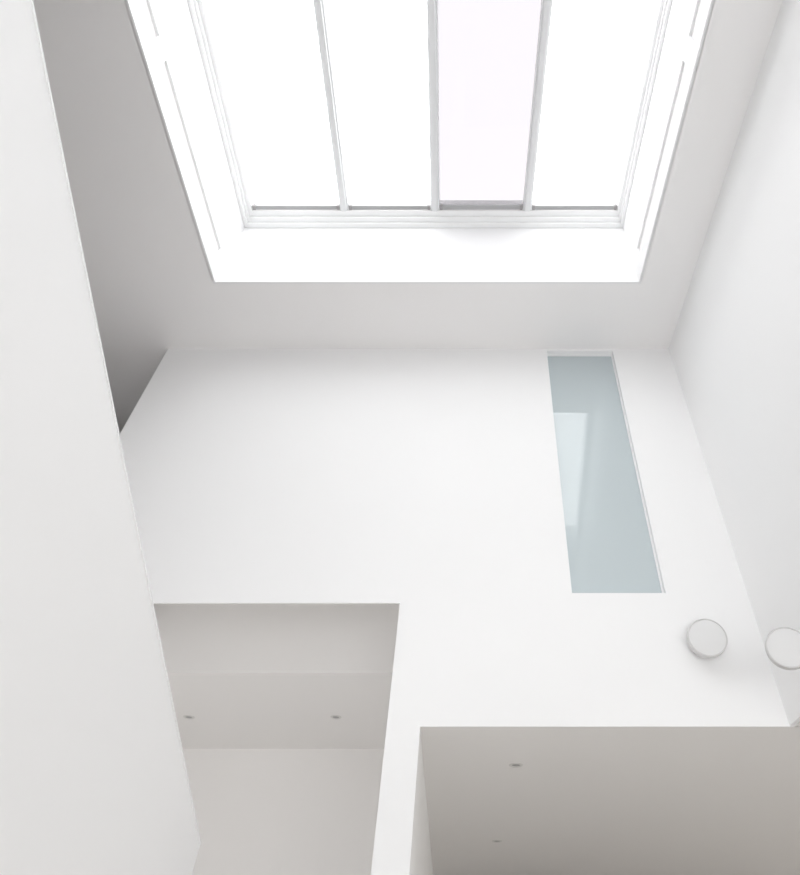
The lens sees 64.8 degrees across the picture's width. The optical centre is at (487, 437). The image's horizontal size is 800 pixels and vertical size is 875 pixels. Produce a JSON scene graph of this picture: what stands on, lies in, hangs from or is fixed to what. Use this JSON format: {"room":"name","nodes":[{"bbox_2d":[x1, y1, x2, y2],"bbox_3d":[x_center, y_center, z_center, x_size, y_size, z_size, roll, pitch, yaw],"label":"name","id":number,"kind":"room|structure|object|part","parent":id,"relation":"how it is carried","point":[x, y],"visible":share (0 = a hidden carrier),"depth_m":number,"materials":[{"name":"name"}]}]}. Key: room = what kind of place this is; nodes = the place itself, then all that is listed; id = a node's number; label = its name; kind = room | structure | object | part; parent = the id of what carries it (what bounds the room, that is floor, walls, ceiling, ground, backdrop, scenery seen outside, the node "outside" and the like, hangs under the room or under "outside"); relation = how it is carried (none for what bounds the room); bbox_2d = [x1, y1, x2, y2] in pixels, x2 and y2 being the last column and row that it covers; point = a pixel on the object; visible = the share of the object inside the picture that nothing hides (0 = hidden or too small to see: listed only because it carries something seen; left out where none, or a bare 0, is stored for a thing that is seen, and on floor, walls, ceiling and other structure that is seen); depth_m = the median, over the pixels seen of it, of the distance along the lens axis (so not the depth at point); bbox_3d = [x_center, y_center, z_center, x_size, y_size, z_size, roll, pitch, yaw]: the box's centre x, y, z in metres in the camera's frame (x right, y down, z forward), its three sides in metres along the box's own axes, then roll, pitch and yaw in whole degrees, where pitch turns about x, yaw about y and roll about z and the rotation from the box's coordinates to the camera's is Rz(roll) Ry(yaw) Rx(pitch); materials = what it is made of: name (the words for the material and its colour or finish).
{"room":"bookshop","nodes":[
{"label":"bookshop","id":0,"kind":"room"},
{"bbox_2d":[0,0,199,874],"bbox_3d":[-1.570,-0.806,1.223,0.140,5.853,6.960,0,-44,0],"label":"wall","id":1,"kind":"structure","parent":0,"point":[93,780],"depth_m":2.18,"materials":[{"name":"paint"}]},
{"bbox_2d":[30,0,200,844],"bbox_3d":[-1.573,-1.604,1.983,0.155,3.664,6.960,0,-44,0],"label":"trim","id":2,"kind":"structure","parent":1,"relation":"attached to","point":[31,1],"depth_m":2.45,"materials":[{"name":"white paint"}]},
{"bbox_2d":[154,604,399,682],"bbox_3d":[-2.809,1.617,5.364,4.286,0.924,0.200,0,-44,0],"label":"ceiling","id":3,"kind":"structure","parent":0,"point":[202,643],"depth_m":5.14,"materials":[{"name":"paint"}]},
{"bbox_2d":[170,683,390,748],"bbox_3d":[-2.854,2.538,5.770,4.356,0.150,1.659,0,-44,0],"label":"ceiling","id":4,"kind":"structure","parent":0,"point":[227,715],"depth_m":5.65,"materials":[{"name":"paint"}]},
{"bbox_2d":[183,715,194,718],"bbox_3d":[-2.727,2.550,5.671,0.100,0.004,0.100,0,-44,0],"label":"recessed light","id":5,"kind":"object","parent":4,"relation":"in","point":[184,716],"visible":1,"depth_m":5.67,"materials":[{"name":"white"}]},
{"bbox_2d":[330,715,341,718],"bbox_3d":[-1.386,2.550,5.671,0.100,0.004,0.100,0,-44,0],"label":"recessed light","id":6,"kind":"object","parent":4,"relation":"in","point":[332,716],"visible":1,"depth_m":5.67,"materials":[{"name":"white"}]},
{"bbox_2d":[183,749,383,874],"bbox_3d":[-2.898,4.471,5.214,4.286,3.716,0.200,0,-44,0],"label":"wall","id":7,"kind":"structure","parent":0,"point":[258,811],"depth_m":5.95,"materials":[{"name":"paint"}]},
{"bbox_2d":[33,0,782,432],"bbox_3d":[1.181,-0.760,6.800,13.546,0.350,15.600,0,-44,0],"label":"ceiling","id":8,"kind":"structure","parent":0,"point":[153,290],"depth_m":5.65,"materials":[{"name":"paint"}]},
{"bbox_2d":[125,0,713,283],"bbox_3d":[-0.472,-3.370,4.803,4.581,1.377,4.510,0,-44,0],"label":"skylight","id":9,"kind":"object","parent":8,"relation":"attached to","point":[481,223],"visible":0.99,"depth_m":5.89,"materials":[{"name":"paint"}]},
{"bbox_3d":[-0.472,-3.723,5.140,4.161,0.300,4.110,0,-44,0],"label":"frame","id":10,"kind":"part","parent":9,"relation":"part of","materials":[{"name":"white paint"}]},
{"bbox_3d":[0.023,-3.759,5.064,0.867,0.006,3.995,2,-44,-2],"label":"tinted pane","id":11,"kind":"part","parent":9,"relation":"part of","materials":[{"name":"clear glass"}]},
{"bbox_2d":[411,743,432,874],"bbox_3d":[-0.652,4.709,4.837,0.205,2.852,5.316,2,-44,-2],"label":"wall partition","id":12,"kind":"structure","parent":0,"point":[422,858],"depth_m":4.36,"materials":[{"name":"white paint"}]},
{"bbox_2d":[120,349,794,874],"bbox_3d":[-0.614,1.502,4.162,5.346,6.564,0.100,0,-44,0],"label":"wall","id":13,"kind":"structure","parent":0,"point":[426,482],"depth_m":4.83,"materials":[{"name":"white paint"}]},
{"bbox_2d":[547,354,663,592],"bbox_3d":[0.939,0.151,5.452,0.672,2.763,0.015,0,-44,0],"label":"frame","id":14,"kind":"object","parent":13,"relation":"attached to","point":[548,355],"visible":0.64,"depth_m":5.69,"materials":[{"name":"white paint"}]},
{"bbox_2d":[548,357,661,592],"bbox_3d":[0.939,0.163,5.465,0.672,2.763,0.020,0,-44,0],"label":"glass","id":15,"kind":"object","parent":14,"relation":"in","point":[609,546],"visible":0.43,"depth_m":5.24,"materials":[{"name":"grey"}]},
{"bbox_2d":[687,618,727,658],"bbox_3d":[1.451,1.351,4.145,0.258,0.258,0.145,0,-44,0],"label":"wall sconce","id":16,"kind":"object","parent":13,"relation":"attached to","point":[706,638],"visible":1,"depth_m":4.10,"materials":[{"name":"white metal"}]},
{"bbox_2d":[420,722,799,874],"bbox_3d":[3.272,1.983,4.188,8.145,0.200,15.200,0,-44,0],"label":"ceiling","id":17,"kind":"structure","parent":0,"point":[581,800],"depth_m":5.11,"materials":[{"name":"paint"}]},
{"bbox_2d":[509,763,522,767],"bbox_3d":[0.197,2.311,4.385,0.100,0.004,0.100,0,-44,0],"label":"recessed light","id":18,"kind":"object","parent":17,"relation":"in","point":[515,765],"visible":1,"depth_m":4.38,"materials":[{"name":"white"}]},
{"bbox_2d":[669,0,799,725],"bbox_3d":[2.131,-2.049,2.504,0.200,3.708,7.218,2,-44,-2],"label":"wall","id":19,"kind":"structure","parent":0,"point":[734,349],"depth_m":4.40,"materials":[{"name":"white paint"}]},
{"bbox_2d":[765,627,799,669],"bbox_3d":[1.754,1.242,3.628,0.276,0.242,0.174,0,-44,0],"label":"wall sconce","id":20,"kind":"object","parent":19,"relation":"attached to","point":[782,644],"visible":1,"depth_m":3.59,"materials":[{"name":"white metal"}]}
]}

